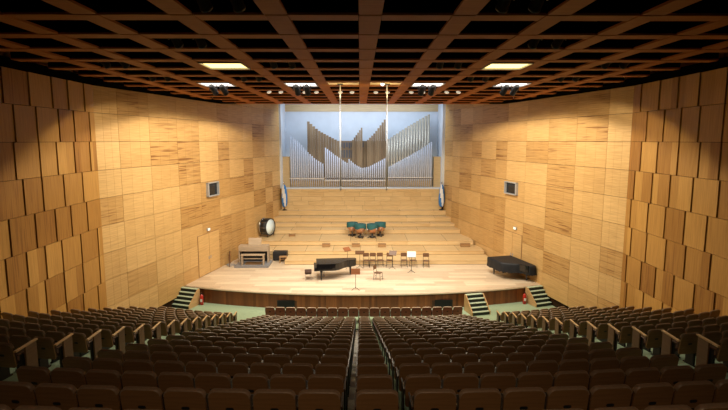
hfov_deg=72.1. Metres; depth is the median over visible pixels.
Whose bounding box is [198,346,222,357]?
seat
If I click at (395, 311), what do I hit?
seat
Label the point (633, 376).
seat
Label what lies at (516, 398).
seat
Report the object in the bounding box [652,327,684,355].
seat
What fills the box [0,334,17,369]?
seat
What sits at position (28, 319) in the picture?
seat
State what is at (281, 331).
seat
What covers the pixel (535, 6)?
spotlight
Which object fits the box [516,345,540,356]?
seat
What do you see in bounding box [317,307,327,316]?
seat
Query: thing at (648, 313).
seat
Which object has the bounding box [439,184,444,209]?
flag
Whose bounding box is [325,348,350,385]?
seat
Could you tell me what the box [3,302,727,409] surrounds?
floor
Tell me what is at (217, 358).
seat
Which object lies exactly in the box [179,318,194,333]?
seat
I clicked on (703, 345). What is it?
end panel
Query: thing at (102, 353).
seat
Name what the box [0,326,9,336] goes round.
seat
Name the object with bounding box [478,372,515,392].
seat
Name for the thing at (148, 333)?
seat
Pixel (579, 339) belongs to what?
seat
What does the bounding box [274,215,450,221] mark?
tier
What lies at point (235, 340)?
seat
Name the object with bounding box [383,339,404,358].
seat
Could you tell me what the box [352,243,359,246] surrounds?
wooden box
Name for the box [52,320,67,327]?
seat
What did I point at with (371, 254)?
chair
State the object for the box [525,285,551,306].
stairs
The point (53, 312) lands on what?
seat
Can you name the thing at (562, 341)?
seat
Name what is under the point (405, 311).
seat
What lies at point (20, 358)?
seat cushion
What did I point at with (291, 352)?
seat
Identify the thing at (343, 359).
seat
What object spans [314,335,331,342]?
seat
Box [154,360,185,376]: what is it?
seat
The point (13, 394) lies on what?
seat
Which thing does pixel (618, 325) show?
seat
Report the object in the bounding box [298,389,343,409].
seat
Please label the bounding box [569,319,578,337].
end panel
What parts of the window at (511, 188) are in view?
pane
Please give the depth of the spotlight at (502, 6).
8.97 m
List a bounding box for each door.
[197,229,219,277]
[503,229,521,274]
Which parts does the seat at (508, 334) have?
backrest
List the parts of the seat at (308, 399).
armrest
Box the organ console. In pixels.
[234,238,272,267]
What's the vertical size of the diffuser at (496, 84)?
0.020 m
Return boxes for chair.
[363,253,369,267]
[370,253,375,263]
[373,264,382,278]
[377,253,383,266]
[401,253,407,267]
[423,253,428,265]
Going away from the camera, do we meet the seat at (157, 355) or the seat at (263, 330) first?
the seat at (157, 355)
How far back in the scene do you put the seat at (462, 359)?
9.25 m
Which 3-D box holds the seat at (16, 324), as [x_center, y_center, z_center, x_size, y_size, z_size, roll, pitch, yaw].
[-9.465,3.598,14.056,0.536,0.868,0.617,2,8,19]
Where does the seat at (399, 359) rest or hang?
on the floor at (243, 312)
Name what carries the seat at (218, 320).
on the floor at (243, 312)
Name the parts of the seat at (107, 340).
backrest, frame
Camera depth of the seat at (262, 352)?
10.35 m
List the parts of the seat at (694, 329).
backrest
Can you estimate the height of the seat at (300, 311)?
0.868 m
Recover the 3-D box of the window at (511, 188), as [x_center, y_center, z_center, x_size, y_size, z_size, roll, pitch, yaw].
[9.660,-1.108,32.844,0.180,0.830,1.530,-2,8,-13]
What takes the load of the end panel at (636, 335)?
on the floor at (243, 312)
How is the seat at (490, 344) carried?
on the floor at (243, 312)
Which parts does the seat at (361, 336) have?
backrest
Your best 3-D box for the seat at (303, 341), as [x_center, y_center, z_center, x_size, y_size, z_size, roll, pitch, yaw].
[-1.633,3.761,12.897,0.536,0.868,0.617,0,7,1]
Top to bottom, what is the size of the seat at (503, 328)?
0.868 m
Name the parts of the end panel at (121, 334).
rail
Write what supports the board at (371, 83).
attached to the ceiling
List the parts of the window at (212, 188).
pane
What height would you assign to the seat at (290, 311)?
0.868 m
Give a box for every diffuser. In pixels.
[202,83,230,84]
[205,64,245,67]
[286,83,315,84]
[413,83,440,85]
[486,64,526,67]
[496,84,524,85]
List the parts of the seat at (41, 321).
backrest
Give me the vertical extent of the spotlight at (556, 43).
0.605 m
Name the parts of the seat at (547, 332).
backrest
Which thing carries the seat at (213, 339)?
on the floor at (243, 312)
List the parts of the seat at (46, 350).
frame, backrest, frame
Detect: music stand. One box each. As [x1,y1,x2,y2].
[343,247,350,268]
[351,268,359,290]
[355,251,363,267]
[389,250,396,267]
[407,251,415,272]
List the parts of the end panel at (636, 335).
rail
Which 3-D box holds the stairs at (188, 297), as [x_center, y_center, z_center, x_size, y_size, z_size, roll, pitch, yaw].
[-10.332,5.356,28.883,1.305,0.930,1.020,2,8,18]
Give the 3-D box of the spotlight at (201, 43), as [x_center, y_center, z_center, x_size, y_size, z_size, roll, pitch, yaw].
[-4.103,-4.214,12.425,0.320,0.605,0.505,0,7,0]
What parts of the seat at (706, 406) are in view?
backrest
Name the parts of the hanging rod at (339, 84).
rod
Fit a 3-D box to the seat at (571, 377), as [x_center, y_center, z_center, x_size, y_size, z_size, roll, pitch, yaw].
[2.932,2.753,7.415,0.536,0.868,0.617,-1,7,-5]
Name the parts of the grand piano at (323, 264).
lid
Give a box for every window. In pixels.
[206,181,219,196]
[504,181,517,195]
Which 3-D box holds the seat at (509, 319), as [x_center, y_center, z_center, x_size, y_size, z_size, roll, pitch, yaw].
[7.267,5.641,24.651,0.536,0.868,0.617,-1,7,-9]
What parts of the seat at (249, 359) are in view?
backrest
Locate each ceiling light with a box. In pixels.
[196,82,235,86]
[198,62,250,69]
[283,82,317,86]
[411,82,445,86]
[480,62,533,69]
[492,82,531,86]
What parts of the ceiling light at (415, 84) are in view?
spotlight, spotlight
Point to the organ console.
(254, 246)
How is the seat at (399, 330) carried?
on the floor at (243, 312)
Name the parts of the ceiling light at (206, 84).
spotlight, spotlight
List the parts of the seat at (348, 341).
backrest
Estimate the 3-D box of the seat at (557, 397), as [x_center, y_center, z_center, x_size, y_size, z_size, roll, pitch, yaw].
[2.415,2.559,6.264,0.536,0.868,0.617,0,7,-3]
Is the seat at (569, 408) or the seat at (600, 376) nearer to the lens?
the seat at (569, 408)
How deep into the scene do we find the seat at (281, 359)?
9.22 m
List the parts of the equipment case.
lid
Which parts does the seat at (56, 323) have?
backrest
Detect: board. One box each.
[328,82,358,84]
[370,82,401,84]
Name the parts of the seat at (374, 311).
backrest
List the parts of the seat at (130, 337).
backrest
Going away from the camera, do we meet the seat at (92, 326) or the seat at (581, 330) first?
the seat at (92, 326)
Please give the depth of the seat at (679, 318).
15.85 m
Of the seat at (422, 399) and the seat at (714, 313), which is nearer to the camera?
the seat at (422, 399)
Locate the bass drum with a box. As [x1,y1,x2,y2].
[259,218,275,236]
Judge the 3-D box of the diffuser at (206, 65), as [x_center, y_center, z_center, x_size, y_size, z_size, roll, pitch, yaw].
[-4.432,-4.490,16.000,1.250,0.020,1.260,0,7,0]
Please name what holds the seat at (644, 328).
on the floor at (243, 312)
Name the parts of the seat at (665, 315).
backrest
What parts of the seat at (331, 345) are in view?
backrest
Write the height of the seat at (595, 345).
0.868 m
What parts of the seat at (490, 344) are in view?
backrest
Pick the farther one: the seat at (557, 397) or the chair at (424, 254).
the chair at (424, 254)
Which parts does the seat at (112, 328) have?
backrest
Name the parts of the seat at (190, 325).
backrest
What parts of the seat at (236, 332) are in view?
backrest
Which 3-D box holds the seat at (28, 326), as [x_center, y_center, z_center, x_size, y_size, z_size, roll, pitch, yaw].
[-8.955,3.617,13.910,0.536,0.868,0.617,2,8,15]
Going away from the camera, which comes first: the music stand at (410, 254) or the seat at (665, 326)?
the seat at (665, 326)
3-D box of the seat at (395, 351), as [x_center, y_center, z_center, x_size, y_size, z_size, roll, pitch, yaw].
[0.796,3.364,10.656,0.536,0.868,0.617,0,7,-2]
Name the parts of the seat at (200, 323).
backrest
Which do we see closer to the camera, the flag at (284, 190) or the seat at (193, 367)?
the seat at (193, 367)
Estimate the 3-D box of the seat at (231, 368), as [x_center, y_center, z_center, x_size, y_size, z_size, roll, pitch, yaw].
[-2.126,2.962,8.458,0.536,0.868,0.617,0,7,2]
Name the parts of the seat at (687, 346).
frame, backrest, frame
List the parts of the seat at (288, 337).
backrest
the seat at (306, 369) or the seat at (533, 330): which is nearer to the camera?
the seat at (306, 369)
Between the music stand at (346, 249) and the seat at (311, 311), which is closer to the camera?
the seat at (311, 311)
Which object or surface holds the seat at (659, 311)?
on the floor at (243, 312)
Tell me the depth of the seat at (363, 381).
6.97 m
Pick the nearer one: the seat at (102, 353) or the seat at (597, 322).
the seat at (102, 353)
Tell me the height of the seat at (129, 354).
0.868 m
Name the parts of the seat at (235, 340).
backrest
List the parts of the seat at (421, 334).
backrest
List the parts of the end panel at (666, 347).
rail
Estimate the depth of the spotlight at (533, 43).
12.53 m
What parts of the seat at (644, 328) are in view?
backrest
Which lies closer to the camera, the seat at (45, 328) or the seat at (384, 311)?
the seat at (45, 328)
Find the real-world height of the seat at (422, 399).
0.868 m
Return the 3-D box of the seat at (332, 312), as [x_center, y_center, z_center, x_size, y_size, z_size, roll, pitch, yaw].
[-1.634,5.723,26.273,0.536,0.868,0.617,0,7,1]
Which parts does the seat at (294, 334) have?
backrest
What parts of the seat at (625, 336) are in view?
frame, backrest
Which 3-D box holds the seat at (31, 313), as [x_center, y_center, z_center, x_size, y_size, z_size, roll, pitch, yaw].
[-10.995,3.973,17.077,0.536,0.868,0.617,3,8,23]
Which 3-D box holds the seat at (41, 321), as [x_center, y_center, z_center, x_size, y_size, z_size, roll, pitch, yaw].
[-9.478,3.821,15.296,0.536,0.868,0.617,2,8,17]
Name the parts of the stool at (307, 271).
seat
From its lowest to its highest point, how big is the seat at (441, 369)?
0.868 m
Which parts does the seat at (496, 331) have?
backrest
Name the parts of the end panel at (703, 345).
rail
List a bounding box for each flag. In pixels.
[282,185,286,210]
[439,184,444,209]
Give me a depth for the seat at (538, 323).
20.44 m
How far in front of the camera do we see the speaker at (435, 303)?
28.39 m
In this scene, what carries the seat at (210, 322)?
on the floor at (243, 312)
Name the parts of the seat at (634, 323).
backrest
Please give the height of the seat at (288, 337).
0.868 m
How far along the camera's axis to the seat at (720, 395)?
6.12 m
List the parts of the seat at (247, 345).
backrest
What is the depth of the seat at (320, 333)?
14.77 m
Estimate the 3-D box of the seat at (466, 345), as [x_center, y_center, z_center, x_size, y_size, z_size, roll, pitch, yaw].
[2.371,3.555,11.839,0.536,0.868,0.617,0,7,-4]
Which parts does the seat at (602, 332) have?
backrest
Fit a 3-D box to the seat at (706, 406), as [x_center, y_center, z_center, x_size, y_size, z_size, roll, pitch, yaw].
[3.479,2.349,5.227,0.536,0.868,0.617,-1,7,-5]
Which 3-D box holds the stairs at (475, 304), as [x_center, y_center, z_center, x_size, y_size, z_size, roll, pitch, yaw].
[6.282,5.504,27.747,1.110,0.930,1.020,-2,8,-14]
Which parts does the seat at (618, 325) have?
backrest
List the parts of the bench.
seat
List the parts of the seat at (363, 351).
backrest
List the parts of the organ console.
panel, panel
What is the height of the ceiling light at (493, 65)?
0.100 m
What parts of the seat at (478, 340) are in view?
backrest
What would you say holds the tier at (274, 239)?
on the tier at (292, 249)
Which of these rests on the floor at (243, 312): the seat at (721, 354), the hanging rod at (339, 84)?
the seat at (721, 354)
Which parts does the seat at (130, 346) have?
backrest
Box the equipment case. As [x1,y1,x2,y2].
[273,250,287,260]
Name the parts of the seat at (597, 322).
backrest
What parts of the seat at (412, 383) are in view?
frame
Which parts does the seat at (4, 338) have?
backrest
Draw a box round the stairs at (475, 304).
[464,293,490,315]
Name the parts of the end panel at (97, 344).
rail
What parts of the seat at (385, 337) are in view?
backrest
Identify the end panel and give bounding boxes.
[13,338,37,365]
[54,333,73,358]
[86,329,101,358]
[112,326,125,352]
[133,324,144,343]
[151,321,160,338]
[167,320,174,334]
[180,318,187,331]
[192,316,197,329]
[202,315,207,328]
[211,314,215,326]
[219,313,223,323]
[226,312,230,322]
[504,311,508,322]
[512,312,516,324]
[521,313,526,325]
[531,315,536,327]
[542,316,548,330]
[555,317,562,333]
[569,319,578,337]
[586,321,597,345]
[607,324,620,349]
[632,326,647,347]
[661,330,680,354]
[695,334,720,366]
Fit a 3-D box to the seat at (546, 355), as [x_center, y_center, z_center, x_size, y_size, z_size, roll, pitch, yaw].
[3.442,3.146,9.687,0.536,0.868,0.617,-1,7,-6]
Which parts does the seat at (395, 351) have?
backrest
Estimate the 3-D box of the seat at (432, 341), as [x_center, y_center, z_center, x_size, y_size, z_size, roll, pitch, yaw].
[1.835,3.758,12.925,0.536,0.868,0.617,0,7,-3]
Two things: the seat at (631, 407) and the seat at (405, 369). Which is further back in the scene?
the seat at (405, 369)
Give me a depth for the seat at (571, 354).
9.40 m
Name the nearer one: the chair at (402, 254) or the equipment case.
the chair at (402, 254)
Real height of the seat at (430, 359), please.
0.868 m
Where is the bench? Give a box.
[241,254,264,264]
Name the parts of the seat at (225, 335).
backrest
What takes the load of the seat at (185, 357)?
on the floor at (243, 312)
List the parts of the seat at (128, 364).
backrest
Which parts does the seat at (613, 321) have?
backrest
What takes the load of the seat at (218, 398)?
on the floor at (243, 312)
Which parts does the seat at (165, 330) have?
backrest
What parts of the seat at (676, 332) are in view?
backrest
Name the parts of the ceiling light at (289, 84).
spotlight, spotlight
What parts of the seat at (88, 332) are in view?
backrest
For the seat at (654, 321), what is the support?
on the floor at (243, 312)
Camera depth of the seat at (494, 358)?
9.28 m
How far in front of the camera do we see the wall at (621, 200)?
23.99 m
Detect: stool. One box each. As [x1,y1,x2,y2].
[279,256,286,262]
[305,269,311,280]
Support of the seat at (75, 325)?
on the floor at (243, 312)
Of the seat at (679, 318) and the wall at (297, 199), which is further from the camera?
the wall at (297, 199)
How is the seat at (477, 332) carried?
on the floor at (243, 312)
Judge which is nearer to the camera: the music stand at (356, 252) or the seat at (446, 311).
the seat at (446, 311)
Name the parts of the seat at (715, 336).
backrest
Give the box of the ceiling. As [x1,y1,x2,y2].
[0,0,727,103]
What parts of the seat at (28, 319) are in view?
backrest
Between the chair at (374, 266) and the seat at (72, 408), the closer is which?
the seat at (72, 408)
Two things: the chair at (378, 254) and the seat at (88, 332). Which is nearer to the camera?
the seat at (88, 332)
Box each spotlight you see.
[168,38,182,48]
[192,38,206,48]
[197,0,212,12]
[230,0,245,12]
[495,0,510,12]
[528,0,547,12]
[528,39,542,48]
[551,39,566,48]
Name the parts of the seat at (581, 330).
backrest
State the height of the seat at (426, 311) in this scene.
0.868 m
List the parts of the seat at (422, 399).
armrest, backrest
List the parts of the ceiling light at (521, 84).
spotlight, spotlight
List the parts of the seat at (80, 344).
frame, backrest, frame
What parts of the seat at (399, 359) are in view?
frame, backrest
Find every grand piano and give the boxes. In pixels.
[314,258,355,280]
[487,255,536,280]
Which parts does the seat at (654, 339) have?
frame, backrest, frame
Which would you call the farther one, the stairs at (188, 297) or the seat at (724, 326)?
the stairs at (188, 297)
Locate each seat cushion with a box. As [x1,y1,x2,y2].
[15,349,23,364]
[56,342,61,356]
[206,393,208,409]
[250,394,252,409]
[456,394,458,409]
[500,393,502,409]
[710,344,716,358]
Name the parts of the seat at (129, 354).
backrest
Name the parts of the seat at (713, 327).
backrest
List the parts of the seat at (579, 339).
backrest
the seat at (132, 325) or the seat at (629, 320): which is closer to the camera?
the seat at (132, 325)
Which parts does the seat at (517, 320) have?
backrest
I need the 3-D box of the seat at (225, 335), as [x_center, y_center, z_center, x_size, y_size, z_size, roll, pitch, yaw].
[-3.753,3.945,14.135,0.536,0.868,0.617,1,7,5]
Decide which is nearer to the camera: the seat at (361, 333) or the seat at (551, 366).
the seat at (551, 366)
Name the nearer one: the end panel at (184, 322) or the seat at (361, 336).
the seat at (361, 336)
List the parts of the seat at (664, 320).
backrest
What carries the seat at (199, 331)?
on the floor at (243, 312)
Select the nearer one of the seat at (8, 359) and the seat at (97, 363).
the seat at (97, 363)
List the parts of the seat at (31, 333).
backrest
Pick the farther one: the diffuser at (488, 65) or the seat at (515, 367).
the diffuser at (488, 65)
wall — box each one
[0,51,280,318]
[280,91,443,209]
[443,52,727,315]
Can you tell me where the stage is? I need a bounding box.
[186,259,539,309]
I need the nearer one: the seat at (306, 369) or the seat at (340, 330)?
the seat at (306, 369)
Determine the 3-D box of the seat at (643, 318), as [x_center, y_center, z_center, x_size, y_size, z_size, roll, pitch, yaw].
[9.414,4.183,17.308,0.536,0.868,0.617,-2,8,-17]
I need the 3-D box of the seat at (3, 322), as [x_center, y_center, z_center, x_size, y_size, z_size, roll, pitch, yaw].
[-9.976,3.577,14.221,0.536,0.868,0.617,3,8,20]
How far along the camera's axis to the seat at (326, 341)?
12.55 m
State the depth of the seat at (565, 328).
17.86 m
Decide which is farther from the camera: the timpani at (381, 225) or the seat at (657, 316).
the timpani at (381, 225)
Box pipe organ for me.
[289,114,432,186]
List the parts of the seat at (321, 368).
backrest, frame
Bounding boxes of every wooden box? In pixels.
[322,243,329,246]
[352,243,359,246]
[378,243,385,246]
[460,243,469,246]
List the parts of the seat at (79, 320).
backrest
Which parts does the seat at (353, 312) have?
backrest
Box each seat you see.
[0,319,10,328]
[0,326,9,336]
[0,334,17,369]
[0,342,24,380]
[0,381,37,408]
[0,404,15,409]
[1,312,13,320]
[8,327,26,336]
[9,320,24,328]
[9,335,38,367]
[13,314,25,323]
[14,405,61,409]
[16,366,51,386]
[24,323,40,330]
[25,316,38,323]
[26,329,52,362]
[28,311,39,318]
[32,336,62,367]
[34,383,78,409]
[38,318,52,325]
[39,313,50,319]
[40,324,56,332]
[45,331,64,362]
[50,310,60,315]
[50,315,62,320]
[50,367,86,388]
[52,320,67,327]
[57,326,80,355]
[61,312,71,317]
[62,356,92,372]
[63,317,75,322]
[65,332,93,360]
[67,322,82,328]
[69,407,112,409]
[72,313,83,318]
[75,327,93,356]
[76,318,89,324]
[76,385,121,409]
[83,323,98,330]
[84,315,95,320]
[85,369,122,390]
[90,320,104,325]
[92,358,123,374]
[93,329,117,349]
[96,317,108,322]
[97,349,124,363]
[99,325,115,348]
[104,321,119,326]
[109,318,122,324]
[116,326,138,345]
[119,386,164,409]
[120,322,135,344]
[121,370,158,387]
[122,359,154,371]
[123,319,136,324]
[124,350,151,360]
[125,343,148,351]
[135,323,155,338]
[137,320,151,340]
[147,339,168,346]
[149,344,172,355]
[151,351,178,364]
[152,321,170,335]
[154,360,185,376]
[158,372,195,391]
[163,387,208,409]
[166,319,182,332]
[166,335,184,341]
[169,340,190,347]
[173,345,197,355]
[178,352,206,365]
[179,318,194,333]
[181,332,198,339]
[185,361,217,377]
[186,336,204,342]
[190,316,204,331]
[191,340,212,350]
[195,329,210,335]
[195,373,232,392]
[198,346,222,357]
[199,315,212,328]
[200,332,217,340]
[206,336,225,343]
[206,353,234,366]
[208,314,220,325]
[208,388,253,409]
[212,329,227,335]
[213,341,234,351]
[216,313,227,322]
[217,362,249,378]
[218,333,235,340]
[223,347,247,358]
[226,337,245,346]
[229,330,245,336]
[232,373,269,393]
[234,354,262,367]
[236,342,257,352]
[237,334,255,341]
[238,328,253,332]
[246,331,262,337]
[247,338,266,346]
[248,347,273,359]
[250,363,282,379]
[252,389,297,409]
[254,328,269,333]
[256,334,273,341]
[259,342,280,352]
[263,354,291,368]
[264,331,280,337]
[265,307,275,315]
[268,338,287,347]
[270,374,307,394]
[271,329,285,334]
[273,348,298,359]
[275,307,285,315]
[275,334,293,342]
[282,331,298,337]
[282,343,303,353]
[282,363,314,380]
[286,307,296,315]
[289,338,308,347]
[292,355,320,369]
[295,335,312,342]
[296,307,306,316]
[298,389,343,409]
[299,348,324,360]
[300,332,316,338]
[304,329,319,334]
[305,343,326,353]
[307,307,316,316]
[308,374,346,409]
[310,339,329,348]
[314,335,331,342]
[315,363,347,409]
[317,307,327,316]
[318,332,333,338]
[320,355,349,396]
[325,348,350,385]
[328,307,337,316]
[328,343,351,376]
[331,339,351,369]
[333,335,352,363]
[336,332,352,337]
[337,329,353,353]
[338,308,347,316]
[348,308,358,322]
[355,374,392,391]
[355,389,398,409]
[356,363,387,377]
[357,339,377,345]
[357,343,379,351]
[357,348,381,357]
[357,355,384,365]
[358,332,374,336]
[358,335,376,340]
[359,308,368,316]
[369,307,379,318]
[378,327,392,343]
[379,307,389,316]
[379,329,395,344]
[380,332,397,348]
[382,335,401,355]
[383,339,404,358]
[386,343,409,364]
[388,348,414,374]
[390,307,399,316]
[392,355,421,389]
[395,363,429,392]
[397,329,411,334]
[399,332,415,338]
[400,307,410,315]
[401,374,440,409]
[402,335,420,342]
[406,338,425,347]
[408,389,456,409]
[411,307,420,315]
[411,343,432,353]
[415,348,440,359]
[417,331,433,337]
[421,307,431,315]
[421,354,449,368]
[422,334,439,342]
[427,338,446,347]
[430,362,462,378]
[431,307,441,315]
[434,342,455,352]
[435,331,451,337]
[440,347,465,359]
[441,334,458,341]
[441,373,478,393]
[442,306,451,315]
[448,337,467,346]
[450,354,478,367]
[452,306,462,315]
[452,331,468,337]
[456,388,501,409]
[457,342,477,351]
[460,333,477,341]
[462,362,494,378]
[466,347,490,358]
[469,337,488,346]
[470,330,486,336]
[478,353,506,366]
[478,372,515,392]
[479,333,496,340]
[479,341,500,351]
[487,329,503,335]
[489,336,508,345]
[491,346,515,357]
[494,361,526,377]
[495,326,509,330]
[498,332,515,339]
[499,312,510,323]
[500,387,545,409]
[502,340,522,350]
[504,329,520,334]
[506,312,518,325]
[507,352,534,365]
[510,335,528,344]
[511,325,525,331]
[515,313,527,326]
[515,371,552,391]
[516,331,533,339]
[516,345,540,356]
[522,328,537,334]
[524,315,537,326]
[524,339,545,347]
[526,360,558,376]
[530,334,548,342]
[534,316,549,327]
[534,330,551,338]
[534,351,561,364]
[540,344,564,355]
[544,386,589,409]
[544,408,582,409]
[545,338,566,346]
[546,317,561,329]
[550,333,568,341]
[552,370,589,388]
[558,359,589,372]
[559,319,576,333]
[562,350,588,360]
[565,343,588,351]
[567,337,588,344]
[574,321,593,337]
[577,318,590,336]
[587,369,624,389]
[587,384,632,409]
[588,342,612,352]
[588,349,615,362]
[588,357,619,374]
[592,323,613,342]
[594,320,608,341]
[594,406,637,409]
[609,319,622,341]
[614,322,629,346]
[614,326,637,351]
[615,347,641,360]
[618,320,644,346]
[619,356,649,372]
[623,317,636,323]
[624,367,659,388]
[629,313,640,317]
[630,382,674,409]
[636,316,649,321]
[638,324,654,351]
[640,311,651,316]
[640,329,665,355]
[644,319,658,325]
[644,405,691,409]
[649,314,661,319]
[649,354,678,370]
[650,323,671,351]
[651,309,661,314]
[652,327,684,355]
[658,365,694,386]
[659,317,672,324]
[661,307,671,314]
[661,312,672,318]
[671,321,687,328]
[671,333,700,366]
[671,380,715,407]
[672,316,685,322]
[673,310,683,317]
[678,326,702,357]
[683,308,693,315]
[685,314,697,321]
[687,319,701,326]
[690,402,727,409]
[692,363,727,384]
[694,331,721,365]
[696,324,719,353]
[697,312,709,320]
[701,317,715,326]
[708,338,727,372]
[709,309,719,318]
[712,379,727,402]
[713,330,727,363]
[715,315,727,324]
[719,322,727,332]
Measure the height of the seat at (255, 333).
0.868 m
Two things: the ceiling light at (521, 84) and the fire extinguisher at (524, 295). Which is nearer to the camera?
the ceiling light at (521, 84)
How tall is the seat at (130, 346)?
0.868 m
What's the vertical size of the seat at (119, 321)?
0.868 m
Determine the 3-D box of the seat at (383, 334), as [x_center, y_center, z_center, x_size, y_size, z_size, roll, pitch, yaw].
[0.763,4.161,15.116,0.536,0.868,0.617,0,7,-1]
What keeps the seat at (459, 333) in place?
on the floor at (243, 312)
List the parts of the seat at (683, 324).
backrest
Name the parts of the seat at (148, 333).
backrest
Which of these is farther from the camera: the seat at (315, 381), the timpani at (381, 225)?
the timpani at (381, 225)
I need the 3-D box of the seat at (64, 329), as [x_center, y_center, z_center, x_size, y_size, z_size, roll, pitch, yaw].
[-7.914,3.649,13.666,0.536,0.868,0.617,2,8,12]
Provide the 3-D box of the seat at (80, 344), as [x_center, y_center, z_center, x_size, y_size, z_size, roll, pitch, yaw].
[-6.848,3.449,12.252,0.536,0.868,0.617,1,7,9]
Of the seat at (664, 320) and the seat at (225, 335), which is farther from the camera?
the seat at (664, 320)
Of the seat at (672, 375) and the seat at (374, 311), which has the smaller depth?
the seat at (672, 375)
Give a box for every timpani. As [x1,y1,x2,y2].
[347,221,357,236]
[354,223,365,238]
[367,223,377,237]
[375,221,385,236]
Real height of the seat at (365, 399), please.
0.868 m
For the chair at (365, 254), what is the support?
on the stage
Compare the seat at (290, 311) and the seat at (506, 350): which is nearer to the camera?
the seat at (506, 350)
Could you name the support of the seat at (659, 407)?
on the floor at (243, 312)
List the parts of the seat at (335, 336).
backrest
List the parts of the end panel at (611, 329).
rail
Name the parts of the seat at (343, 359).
backrest, frame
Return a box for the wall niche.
[279,103,445,188]
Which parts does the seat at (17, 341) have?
backrest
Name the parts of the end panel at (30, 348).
rail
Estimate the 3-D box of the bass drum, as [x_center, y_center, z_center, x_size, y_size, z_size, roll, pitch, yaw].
[-7.735,1.783,39.953,0.723,1.493,1.386,3,8,23]
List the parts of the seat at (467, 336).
backrest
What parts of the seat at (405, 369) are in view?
frame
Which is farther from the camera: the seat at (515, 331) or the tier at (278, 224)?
the tier at (278, 224)
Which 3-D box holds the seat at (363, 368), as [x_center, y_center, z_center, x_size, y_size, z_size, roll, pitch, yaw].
[0.135,2.967,8.415,0.536,0.868,0.617,0,7,-1]
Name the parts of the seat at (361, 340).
backrest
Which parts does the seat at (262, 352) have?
backrest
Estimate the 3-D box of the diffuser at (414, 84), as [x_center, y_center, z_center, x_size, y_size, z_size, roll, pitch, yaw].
[2.725,-5.194,21.412,1.250,0.020,1.260,0,7,0]
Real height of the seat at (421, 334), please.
0.868 m
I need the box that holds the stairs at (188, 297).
[172,287,199,308]
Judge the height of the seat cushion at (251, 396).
0.153 m
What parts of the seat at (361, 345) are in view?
backrest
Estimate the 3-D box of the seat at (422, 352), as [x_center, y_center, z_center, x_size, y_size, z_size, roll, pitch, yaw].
[1.323,3.362,10.672,0.536,0.868,0.617,0,7,-3]
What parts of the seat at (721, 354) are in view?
frame, backrest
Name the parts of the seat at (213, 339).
backrest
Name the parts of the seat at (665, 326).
backrest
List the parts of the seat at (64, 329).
backrest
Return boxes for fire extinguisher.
[200,292,203,304]
[523,291,526,303]
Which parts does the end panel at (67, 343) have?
rail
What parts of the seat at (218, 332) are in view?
backrest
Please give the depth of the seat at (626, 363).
8.35 m
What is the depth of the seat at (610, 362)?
8.30 m
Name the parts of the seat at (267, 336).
backrest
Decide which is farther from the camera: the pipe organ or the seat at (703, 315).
the pipe organ
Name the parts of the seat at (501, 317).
backrest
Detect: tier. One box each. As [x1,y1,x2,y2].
[257,234,472,244]
[270,245,483,258]
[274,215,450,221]
[274,227,459,233]
[275,222,454,226]
[279,210,445,215]
[285,254,487,264]
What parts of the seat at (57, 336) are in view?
backrest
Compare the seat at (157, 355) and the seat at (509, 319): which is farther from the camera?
the seat at (509, 319)
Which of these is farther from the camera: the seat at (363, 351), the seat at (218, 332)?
the seat at (218, 332)
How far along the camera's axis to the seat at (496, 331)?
14.97 m
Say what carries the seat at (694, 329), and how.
on the floor at (243, 312)
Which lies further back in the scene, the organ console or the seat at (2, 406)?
the organ console
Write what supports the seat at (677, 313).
on the floor at (243, 312)
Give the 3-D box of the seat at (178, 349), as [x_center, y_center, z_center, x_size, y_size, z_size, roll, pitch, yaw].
[-3.728,3.347,10.790,0.536,0.868,0.617,1,7,4]
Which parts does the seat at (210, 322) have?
backrest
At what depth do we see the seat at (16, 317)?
15.32 m
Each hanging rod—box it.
[337,83,342,189]
[381,83,389,189]
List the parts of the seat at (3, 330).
backrest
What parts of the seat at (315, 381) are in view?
frame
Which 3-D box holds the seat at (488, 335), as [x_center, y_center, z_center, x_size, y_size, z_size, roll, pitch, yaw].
[3.409,3.943,14.147,0.536,0.868,0.617,-1,7,-5]
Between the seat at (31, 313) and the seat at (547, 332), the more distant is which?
the seat at (31, 313)
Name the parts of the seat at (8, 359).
frame, backrest, frame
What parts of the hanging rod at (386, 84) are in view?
rod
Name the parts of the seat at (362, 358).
backrest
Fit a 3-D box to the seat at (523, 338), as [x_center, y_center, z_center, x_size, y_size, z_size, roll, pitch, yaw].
[3.947,3.737,13.081,0.536,0.868,0.617,-1,7,-5]
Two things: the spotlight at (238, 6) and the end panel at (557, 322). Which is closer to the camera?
the spotlight at (238, 6)
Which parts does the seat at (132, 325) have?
backrest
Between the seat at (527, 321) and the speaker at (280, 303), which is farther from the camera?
the speaker at (280, 303)
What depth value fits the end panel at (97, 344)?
12.24 m
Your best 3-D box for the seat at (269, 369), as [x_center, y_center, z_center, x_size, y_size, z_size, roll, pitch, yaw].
[-1.599,2.965,8.437,0.536,0.868,0.617,0,7,1]
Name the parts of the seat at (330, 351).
backrest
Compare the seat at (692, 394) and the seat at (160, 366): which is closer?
the seat at (692, 394)
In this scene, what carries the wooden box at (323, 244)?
on the tier at (292, 249)
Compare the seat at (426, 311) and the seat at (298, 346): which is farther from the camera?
the seat at (426, 311)
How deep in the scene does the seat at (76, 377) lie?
7.17 m
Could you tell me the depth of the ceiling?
13.09 m
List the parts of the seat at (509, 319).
backrest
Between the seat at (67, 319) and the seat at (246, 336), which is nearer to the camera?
the seat at (246, 336)
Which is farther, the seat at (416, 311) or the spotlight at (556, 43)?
the seat at (416, 311)

